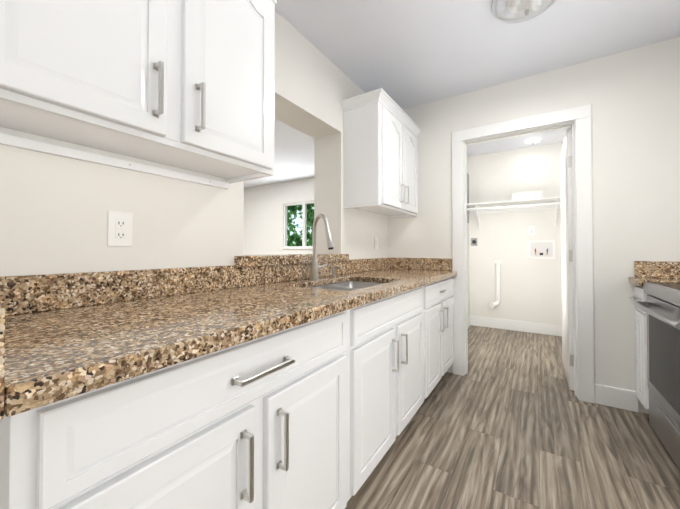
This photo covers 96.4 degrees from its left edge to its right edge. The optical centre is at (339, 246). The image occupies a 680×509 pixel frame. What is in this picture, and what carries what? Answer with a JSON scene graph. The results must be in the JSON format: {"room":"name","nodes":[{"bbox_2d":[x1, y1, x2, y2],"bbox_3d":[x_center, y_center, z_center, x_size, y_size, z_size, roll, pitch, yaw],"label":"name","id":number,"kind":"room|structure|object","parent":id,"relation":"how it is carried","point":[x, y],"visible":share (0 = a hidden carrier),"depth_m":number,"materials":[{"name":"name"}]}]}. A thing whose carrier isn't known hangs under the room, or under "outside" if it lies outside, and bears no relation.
{"room":"kitchen","nodes":[
{"label":"kitchen","id":0,"kind":"room"},
{"bbox_2d":[0,10,391,275],"bbox_3d":[-0.326,-0.119,2.067,0.300,2.500,6.290,-1,-1,33],"label":"wall","id":1,"kind":"structure","parent":0,"point":[54,210],"depth_m":1.30,"materials":[{"name":"paint"}]},
{"bbox_2d":[107,211,132,245],"bbox_3d":[-0.791,-0.062,1.096,0.009,0.125,0.078,-1,-1,33],"label":"outlet","id":2,"kind":"object","parent":1,"relation":"attached to","point":[119,228],"visible":1,"depth_m":1.09,"materials":[{"name":"white plastic"}]},
{"bbox_2d":[0,0,280,188],"bbox_3d":[-0.632,-0.711,1.028,0.357,0.856,0.986,-1,-1,33],"label":"upper cabinet","id":3,"kind":"object","parent":1,"relation":"attached to","point":[187,84],"visible":1,"depth_m":0.92,"materials":[{"name":"white wood"}]},
{"bbox_2d":[0,258,387,313],"bbox_3d":[-0.248,0.154,1.918,0.025,0.109,2.755,-1,-1,33],"label":"backsplash","id":4,"kind":"structure","parent":1,"relation":"attached to","point":[22,294],"depth_m":1.11,"materials":[{"name":"brown stone"}]},
{"bbox_2d":[234,254,348,266],"bbox_3d":[-0.345,0.083,2.017,0.320,0.054,1.040,-1,-1,33],"label":"sill","id":5,"kind":"structure","parent":1,"relation":"on","point":[260,260],"depth_m":1.76,"materials":[{"name":"brown stone"}]},
{"bbox_2d":[281,201,313,248],"bbox_3d":[-0.712,-0.405,5.955,1.100,0.919,0.120,-1,-1,33],"label":"window","id":6,"kind":"structure","parent":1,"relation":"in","point":[304,225],"depth_m":5.98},
{"bbox_2d":[374,237,377,249],"bbox_3d":[0.343,-0.028,2.853,0.010,0.118,0.072,-1,-1,33],"label":"light switch","id":7,"kind":"object","parent":1,"relation":"attached to","point":[375,243],"visible":1,"depth_m":2.84,"materials":[{"name":"white plastic"}]},
{"bbox_2d":[340,88,421,217],"bbox_3d":[0.407,-0.704,2.639,0.357,0.826,0.949,-1,-1,33],"label":"upper cabinet","id":8,"kind":"object","parent":1,"relation":"attached to","point":[382,130],"visible":1,"depth_m":2.33,"materials":[{"name":"white wood"}]},
{"bbox_2d":[467,173,468,222],"bbox_3d":[1.791,-0.698,4.309,0.016,0.720,0.400,-1,-1,33],"label":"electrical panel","id":9,"kind":"object","parent":1,"relation":"attached to","point":[467,197],"visible":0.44,"depth_m":4.35,"materials":[{"name":"grey metal"}]},
{"bbox_2d":[467,196,560,228],"bbox_3d":[2.375,-0.427,4.010,1.278,0.330,0.358,-1,-1,33],"label":"shelf","id":10,"kind":"object","parent":1,"relation":"attached to","point":[545,203],"visible":0.83,"depth_m":4.04,"materials":[{"name":"white wood"}]},
{"bbox_2d":[512,191,541,199],"bbox_3d":[2.441,-0.642,3.966,0.324,0.098,0.234,-1,-1,33],"label":"box","id":11,"kind":"object","parent":10,"relation":"on","point":[527,195],"visible":0.73,"depth_m":3.87,"materials":[{"name":"white cardboard"}]},
{"bbox_2d":[471,316,561,335],"bbox_3d":[2.458,1.089,4.142,1.230,0.139,0.015,-1,-1,33],"label":"baseboard","id":12,"kind":"structure","parent":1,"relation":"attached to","point":[532,327],"depth_m":4.15,"materials":[{"name":"white wood"}]},
{"bbox_2d":[244,0,679,188],"bbox_3d":[-1.324,-1.384,2.788,7.880,0.050,6.690,-1,-1,33],"label":"ceiling","id":13,"kind":"structure","parent":0,"point":[404,54],"depth_m":2.04,"materials":[{"name":"paint"}]},
{"bbox_2d":[491,0,555,23],"bbox_3d":[1.020,-1.317,1.661,0.350,0.113,0.350,-1,-1,33],"label":"kitchen ceiling light","id":14,"kind":"object","parent":13,"relation":"attached to","point":[518,6],"visible":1,"depth_m":1.69,"materials":[{"name":"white glass"}]},
{"bbox_2d":[525,137,540,144],"bbox_3d":[2.438,-1.312,3.840,0.180,0.063,0.180,-1,-1,33],"label":"ceiling light","id":15,"kind":"object","parent":13,"relation":"attached to","point":[532,141],"visible":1,"depth_m":3.80,"materials":[{"name":"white glass"}]},
{"bbox_2d":[471,238,476,245],"bbox_3d":[1.973,-0.063,4.473,0.085,0.115,0.010,-1,-1,33],"label":"outlet","id":16,"kind":"object","parent":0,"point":[473,241],"visible":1,"depth_m":4.47,"materials":[{"name":"grey plastic"}]},
{"bbox_2d":[489,260,501,307],"bbox_3d":[2.165,0.527,4.243,0.220,0.652,0.095,1,-1,-36],"label":"vent pipe","id":17,"kind":"object","parent":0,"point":[497,263],"visible":1,"depth_m":4.23,"materials":[{"name":"white plastic"}]},
{"bbox_2d":[345,325,679,508],"bbox_3d":[-1.324,1.166,2.752,7.880,0.050,6.690,-1,-1,33],"label":"floor","id":18,"kind":"structure","parent":0,"point":[509,420],"depth_m":1.69,"materials":[{"name":"brown wood"}]},
{"bbox_2d":[0,306,355,508],"bbox_3d":[-0.478,0.674,0.984,0.642,0.883,0.924,-1,-1,33],"label":"base cabinet","id":19,"kind":"object","parent":18,"relation":"on","point":[312,384],"depth_m":0.69,"materials":[{"name":"white wood"}]},
{"bbox_2d":[0,270,455,417],"bbox_3d":[0.023,0.224,1.742,0.667,0.034,2.755,-1,-1,33],"label":"countertop","id":20,"kind":"structure","parent":19,"relation":"on","point":[46,356],"depth_m":0.72,"materials":[{"name":"brown stone"}]},
{"bbox_2d":[308,214,335,277],"bbox_3d":[-0.059,0.006,1.915,0.230,0.404,0.314,-1,-1,33],"label":"faucet","id":21,"kind":"object","parent":20,"relation":"on","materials":[{"name":"silver metal"}]},
{"bbox_2d":[356,314,427,492],"bbox_3d":[0.031,0.791,1.772,0.642,0.671,0.955,-1,-1,33],"label":"base cabinet","id":22,"kind":"object","parent":18,"relation":"on","point":[392,363],"depth_m":1.50,"materials":[{"name":"white wood"}]},
{"bbox_2d":[408,278,453,395],"bbox_3d":[0.524,0.695,2.538,0.642,0.883,0.863,-1,-1,33],"label":"base cabinet","id":23,"kind":"object","parent":18,"relation":"on","point":[436,300],"depth_m":2.26,"materials":[{"name":"white wood"}]},
{"bbox_2d":[629,261,679,410],"bbox_3d":[2.208,0.612,1.817,0.677,1.029,0.254,-1,-1,33],"label":"base cabinet","id":24,"kind":"object","parent":18,"relation":"on","point":[656,271],"visible":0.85,"depth_m":1.98,"materials":[{"name":"white wood"}]},
{"bbox_2d":[629,261,679,285],"bbox_3d":[2.211,0.173,1.820,0.667,0.151,0.254,-1,-1,33],"label":"countertop","id":25,"kind":"structure","parent":24,"relation":"on","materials":[{"name":"brown stone"}]},
{"bbox_2d":[634,282,679,469],"bbox_3d":[1.916,0.592,1.401,0.712,1.059,0.762,-1,-1,33],"label":"range","id":26,"kind":"object","parent":18,"relation":"on","point":[660,306],"visible":0.98,"depth_m":1.60,"materials":[{"name":"silver metal"}]},
{"bbox_2d":[528,226,534,233],"bbox_3d":[2.576,-0.216,4.086,0.072,0.115,0.009,-1,-1,33],"label":"electrical outlet","id":27,"kind":"object","parent":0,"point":[531,229],"visible":1,"depth_m":4.08,"materials":[{"name":"white plastic"}]},
{"bbox_2d":[392,37,679,413],"bbox_3d":[1.563,-0.113,2.478,2.430,2.500,0.150,-1,-1,33],"label":"wall","id":28,"kind":"structure","parent":0,"point":[633,95],"depth_m":2.30,"materials":[{"name":"paint"}]},
{"bbox_2d":[388,258,451,269],"bbox_3d":[0.757,0.167,2.895,0.602,0.109,0.025,-1,-1,33],"label":"backsplash","id":29,"kind":"structure","parent":28,"relation":"attached to","point":[393,263],"depth_m":2.88,"materials":[{"name":"brown stone"}]},
{"bbox_2d":[452,104,594,402],"bbox_3d":[1.462,0.053,2.531,0.978,2.168,0.165,-1,-1,33],"label":"door frame","id":30,"kind":"structure","parent":28,"relation":"attached to","point":[577,120],"depth_m":2.31,"materials":[{"name":"white wood"}]},
{"bbox_2d":[560,128,573,390],"bbox_3d":[2.023,0.101,2.706,0.041,2.054,0.795,-1,-1,33],"label":"laundry door","id":31,"kind":"structure","parent":28,"relation":"in","point":[567,258],"depth_m":2.44,"materials":[{"name":"white wood"}]},
{"bbox_2d":[528,240,554,258],"bbox_3d":[2.661,0.043,4.016,0.300,0.245,0.060,-1,-1,33],"label":"washer outlet box","id":32,"kind":"object","parent":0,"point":[541,249],"visible":1,"depth_m":4.03,"materials":[{"name":"white plastic"}]},
{"label":"outside","id":33,"kind":"structure","parent":0,"visible":0},
{"bbox_2d":[287,203,313,245],"bbox_3d":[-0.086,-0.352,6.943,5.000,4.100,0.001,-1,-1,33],"label":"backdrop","id":34,"kind":"structure","parent":33,"point":[294,225],"depth_m":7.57,"materials":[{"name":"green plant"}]}
]}

